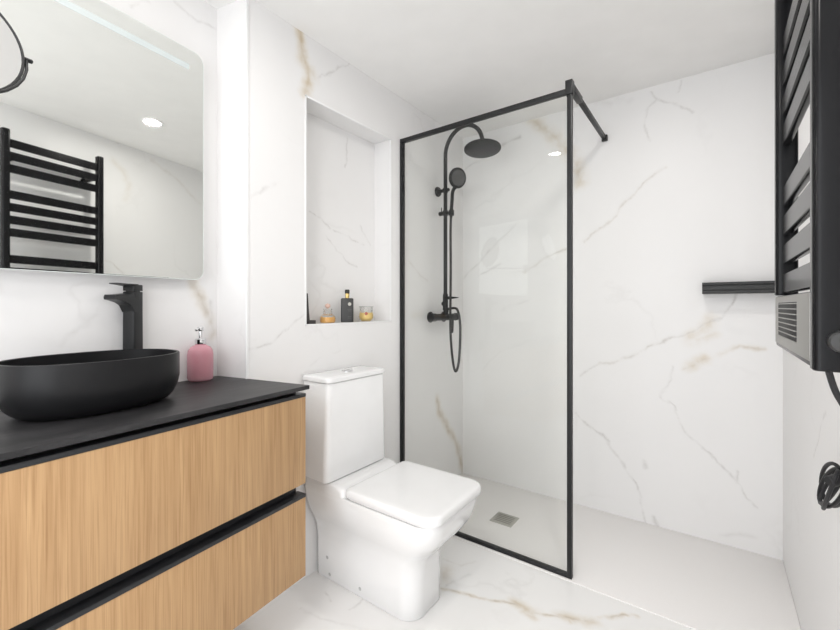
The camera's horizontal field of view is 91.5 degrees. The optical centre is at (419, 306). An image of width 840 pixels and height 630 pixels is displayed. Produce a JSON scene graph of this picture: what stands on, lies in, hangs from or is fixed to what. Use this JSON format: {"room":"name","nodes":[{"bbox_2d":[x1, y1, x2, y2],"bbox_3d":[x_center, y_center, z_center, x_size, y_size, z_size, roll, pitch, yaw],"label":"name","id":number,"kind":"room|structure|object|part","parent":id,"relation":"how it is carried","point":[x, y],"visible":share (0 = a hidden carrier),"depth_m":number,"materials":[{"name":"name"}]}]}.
{"room":"bathroom","nodes":[
{"label":"bathroom","id":0,"kind":"room"},
{"bbox_2d":[0,0,216,410],"bbox_3d":[-1.299,0.039,0.798,0.119,2.382,1.900,0,0,29],"label":"wall","id":1,"kind":"structure","parent":0,"point":[42,312],"depth_m":1.38,"materials":[{"name":"tile"}]},
{"bbox_2d":[0,0,203,279],"bbox_3d":[-0.865,-0.503,0.953,0.482,0.818,1.024,0,0,29],"label":"wall mirror","id":2,"kind":"object","parent":1,"relation":"attached to","point":[102,136],"depth_m":1.21,"materials":[{"name":"white mirror"}]},
{"bbox_2d":[0,16,21,87],"bbox_3d":[-0.891,-0.514,0.731,0.084,0.260,0.267,0,0,36],"label":"mirror glass","id":3,"kind":"object","parent":2,"relation":"on","point":[10,45],"depth_m":0.83,"materials":[{"name":"silver metal"}]},
{"bbox_3d":[-1.000,-0.484,0.706,0.436,0.328,0.227,0,0,-13],"label":"magnifying mirror","id":4,"kind":"part","parent":2,"relation":"part of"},
{"bbox_3d":[-0.820,-0.514,0.856,0.009,0.009,0.014,0,0,29],"label":"pivot knob","id":5,"kind":"part","parent":2,"relation":"part of","materials":[{"name":"black metal"}]},
{"bbox_2d":[217,0,462,593],"bbox_3d":[-0.309,0.039,2.228,0.293,2.382,1.652,0,0,36],"label":"wall","id":6,"kind":"structure","parent":0,"point":[286,64],"depth_m":1.81,"materials":[{"name":"stone"}]},
{"bbox_2d":[0,392,305,629],"bbox_3d":[-0.821,0.600,1.057,0.401,0.632,1.021,0,0,31],"label":"vanity cabinet","id":7,"kind":"object","parent":6,"relation":"attached to","point":[198,522],"visible":0.91,"depth_m":0.99,"materials":[{"name":"brown wood"}]},
{"bbox_2d":[0,376,308,460],"bbox_3d":[-0.834,0.276,1.065,0.448,0.014,1.036,0,0,31],"label":"countertop","id":8,"kind":"structure","parent":7,"relation":"on","point":[18,438],"depth_m":1.00,"materials":[{"name":"stone"}]},
{"bbox_2d":[0,349,179,421],"bbox_3d":[-0.861,0.201,1.092,0.298,0.136,0.388,0,0,36],"label":"vessel basin","id":9,"kind":"object","parent":8,"relation":"on","point":[55,387],"visible":1,"depth_m":0.98,"materials":[{"name":"black ceramic"}]},
{"bbox_2d":[104,283,142,348],"bbox_3d":[-0.912,0.099,1.263,0.045,0.339,0.114,0,0,3],"label":"tap","id":10,"kind":"object","parent":8,"relation":"on","point":[130,302],"visible":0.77,"depth_m":1.28,"materials":[{"name":"black metal"}]},
{"bbox_3d":[-0.912,-0.011,1.257,0.043,0.059,0.104,0,0,3],"label":"spout","id":11,"kind":"part","parent":10,"relation":"part of","materials":[{"name":"black metal"}]},
{"bbox_3d":[-0.912,-0.057,1.269,0.041,0.027,0.097,0,0,3],"label":"lever","id":12,"kind":"part","parent":10,"relation":"part of","materials":[{"name":"black metal"}]},
{"bbox_2d":[187,327,213,381],"bbox_3d":[-0.798,0.172,1.488,0.085,0.194,0.085,0,0,36],"label":"soap dispenser","id":13,"kind":"object","parent":8,"relation":"on","point":[200,369],"visible":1,"depth_m":1.46,"materials":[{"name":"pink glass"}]},
{"bbox_2d":[187,344,213,381],"bbox_3d":[-0.798,0.200,1.488,0.085,0.137,0.085,0,0,36],"label":"bottle","id":14,"kind":"object","parent":13,"relation":"attached to","point":[200,369],"depth_m":1.46,"materials":[{"name":"pink glass"}]},
{"bbox_3d":[-0.659,0.782,0.960,0.021,0.267,1.020,0,0,31],"label":"drawer","id":15,"kind":"part","parent":7,"relation":"part of","materials":[{"name":"brown wood"}]},
{"bbox_2d":[245,0,248,378],"bbox_3d":[-0.641,-0.001,1.517,0.007,2.302,0.011,0,0,36],"label":"trim","id":16,"kind":"structure","parent":6,"relation":"attached to","point":[246,1],"depth_m":1.51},
{"bbox_2d":[307,293,315,323],"bbox_3d":[-0.488,0.011,1.802,0.036,0.134,0.047,0,0,36],"label":"stand","id":17,"kind":"object","parent":6,"relation":"on","point":[309,321],"visible":0.64,"depth_m":1.79,"materials":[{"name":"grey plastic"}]},
{"bbox_2d":[320,303,335,322],"bbox_3d":[-0.430,0.032,1.904,0.073,0.092,0.073,0,0,36],"label":"perfume bottle","id":18,"kind":"object","parent":6,"relation":"in","point":[322,319],"visible":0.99,"depth_m":1.89,"materials":[{"name":"orange glass"}]},
{"bbox_2d":[341,290,353,321],"bbox_3d":[-0.356,-0.002,2.005,0.060,0.159,0.041,0,0,-8],"label":"pump bottle","id":19,"kind":"object","parent":6,"relation":"in","point":[347,304],"visible":1,"depth_m":1.99,"materials":[{"name":"black glass"}]},
{"bbox_2d":[305,94,391,325],"bbox_3d":[-0.321,-0.406,1.963,0.007,0.980,0.570,0,0,36],"label":"trim","id":20,"kind":"structure","parent":6,"relation":"attached to","point":[306,96],"depth_m":1.86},
{"bbox_2d":[359,306,373,320],"bbox_3d":[-0.278,0.040,2.114,0.078,0.077,0.078,0,0,36],"label":"glass jar","id":21,"kind":"object","parent":6,"relation":"in","point":[365,316],"visible":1,"depth_m":2.09,"materials":[{"name":"yellow glass"}]},
{"bbox_2d":[427,123,500,372],"bbox_3d":[0.274,-0.341,2.408,0.440,1.472,0.297,0,0,36],"label":"shower column","id":22,"kind":"structure","parent":6,"relation":"attached to","point":[483,147],"depth_m":2.46,"materials":[{"name":"black metal"}]},
{"bbox_3d":[0.196,0.108,2.527,0.020,0.113,0.030,0,0,36],"label":"mixer lever","id":23,"kind":"part","parent":22,"relation":"part of","materials":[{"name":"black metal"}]},
{"bbox_2d":[307,112,374,323],"bbox_3d":[-0.488,-0.406,2.083,0.173,0.978,0.568,0,0,36],"label":"wall","id":24,"kind":"structure","parent":0,"point":[340,163],"depth_m":2.04,"materials":[{"name":"tile"}]},
{"bbox_2d":[233,537,693,629],"bbox_3d":[-0.343,1.190,0.679,2.150,0.080,2.801,0,0,36],"label":"floor","id":25,"kind":"structure","parent":0,"point":[481,588],"depth_m":1.57,"materials":[{"name":"tile"}]},
{"bbox_2d":[302,365,480,621],"bbox_3d":[-0.118,0.716,1.666,0.666,0.869,0.386,0,0,36],"label":"toilet","id":26,"kind":"object","parent":25,"relation":"on","point":[383,524],"visible":1,"depth_m":1.62,"materials":[{"name":"white ceramic"}]},
{"bbox_3d":[-0.326,0.297,1.803,0.168,0.022,0.354,0,0,36],"label":"cistern lid","id":27,"kind":"part","parent":26,"relation":"part of","materials":[{"name":"white ceramic"}]},
{"bbox_3d":[-0.014,0.736,1.595,0.395,0.010,0.358,0,0,36],"label":"seat","id":28,"kind":"part","parent":26,"relation":"part of","materials":[{"name":"white plastic"}]},
{"bbox_3d":[-0.014,0.715,1.595,0.415,0.032,0.378,0,0,36],"label":"lid","id":29,"kind":"part","parent":26,"relation":"part of","materials":[{"name":"white plastic"}]},
{"bbox_2d":[452,473,800,629],"bbox_3d":[0.759,1.176,2.044,1.656,0.067,0.702,0,0,36],"label":"shower tray","id":30,"kind":"object","parent":25,"relation":"on","point":[693,582],"visible":0.84,"depth_m":1.84,"materials":[{"name":"stone"}]},
{"bbox_2d":[400,79,607,579],"bbox_3d":[0.464,0.098,2.259,0.924,2.096,0.697,0,0,36],"label":"screen","id":31,"kind":"object","parent":30,"relation":"on","point":[571,92],"visible":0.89,"depth_m":1.81,"materials":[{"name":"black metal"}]},
{"bbox_3d":[-0.097,0.117,2.253,0.019,2.027,0.022,0,0,36],"label":"frame rail","id":32,"kind":"part","parent":31,"relation":"part of","materials":[{"name":"black metal"}]},
{"bbox_3d":[0.268,-0.907,1.990,0.920,0.021,0.022,0,0,36],"label":"frame rail","id":33,"kind":"part","parent":31,"relation":"part of","materials":[{"name":"black metal"}]},
{"bbox_3d":[0.268,1.138,1.990,0.920,0.015,0.022,0,0,36],"label":"frame rail","id":34,"kind":"part","parent":31,"relation":"part of","materials":[{"name":"black metal"}]},
{"bbox_3d":[0.633,0.117,1.727,0.020,2.027,0.022,0,0,36],"label":"frame rail","id":35,"kind":"part","parent":31,"relation":"part of","materials":[{"name":"black metal"}]},
{"bbox_3d":[0.835,-0.933,2.009,0.030,0.034,0.669,0,0,36],"label":"support arm","id":36,"kind":"part","parent":31,"relation":"part of","materials":[{"name":"black metal"}]},
{"bbox_2d":[204,0,774,137],"bbox_3d":[-0.108,-1.192,1.004,2.150,0.080,3.602,0,0,36],"label":"ceiling","id":37,"kind":"structure","parent":0,"point":[453,61],"depth_m":1.80,"materials":[{"name":"paint"}]},
{"bbox_2d":[463,53,782,560],"bbox_3d":[0.961,0.039,2.392,1.976,2.382,0.100,0,0,36],"label":"wall","id":38,"kind":"structure","parent":0,"point":[678,388],"depth_m":2.19,"materials":[{"name":"tile"}]},
{"bbox_2d":[702,281,774,293],"bbox_3d":[1.488,-0.086,1.895,0.298,0.053,0.088,0,0,36],"label":"wall shelf","id":39,"kind":"object","parent":38,"relation":"attached to","point":[745,287],"visible":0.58,"depth_m":1.87,"materials":[{"name":"black metal"}]},
{"bbox_2d":[783,105,839,629],"bbox_3d":[0.660,0.039,0.388,0.120,2.382,3.502,0,0,36],"label":"wall","id":40,"kind":"structure","parent":0,"point":[811,412],"depth_m":1.33,"materials":[{"name":"tile"}]},
{"bbox_2d":[775,0,839,509],"bbox_3d":[0.805,-0.244,0.804,0.130,1.462,0.580,0,0,36],"label":"towel radiator","id":41,"kind":"object","parent":40,"relation":"attached to","point":[807,32],"visible":1,"depth_m":0.71,"materials":[{"name":"black metal"}]},
{"bbox_3d":[0.894,-0.500,0.999,0.042,0.949,0.034,0,0,36],"label":"post","id":42,"kind":"part","parent":41,"relation":"part of","materials":[{"name":"black metal"}]},
{"bbox_2d":[777,303,796,342],"bbox_3d":[0.760,0.031,0.850,0.003,0.073,0.257,0,0,36],"label":"vent grille","id":43,"kind":"object","parent":41,"relation":"attached to","point":[787,312],"depth_m":0.83,"materials":[{"name":"silver metal"}]},
{"bbox_3d":[0.748,0.033,0.827,0.005,0.110,0.440,0,0,36],"label":"heater panel","id":44,"kind":"part","parent":41,"relation":"part of","materials":[{"name":"silver metal"}]},
{"bbox_3d":[0.620,-0.439,0.619,0.042,1.073,0.034,0,0,36],"label":"post","id":45,"kind":"part","parent":41,"relation":"part of","materials":[{"name":"black metal"}]},
{"bbox_3d":[0.767,0.227,0.720,0.338,0.274,0.055,0,0,-41],"label":"power cord","id":46,"kind":"part","parent":41,"relation":"part of","materials":[{"name":"black rubber"}]},
{"bbox_3d":[0.614,0.052,0.594,0.032,0.032,0.016,0,0,36],"label":"thermostat knob","id":47,"kind":"part","parent":41,"relation":"part of","materials":[{"name":"grey plastic"}]}
]}

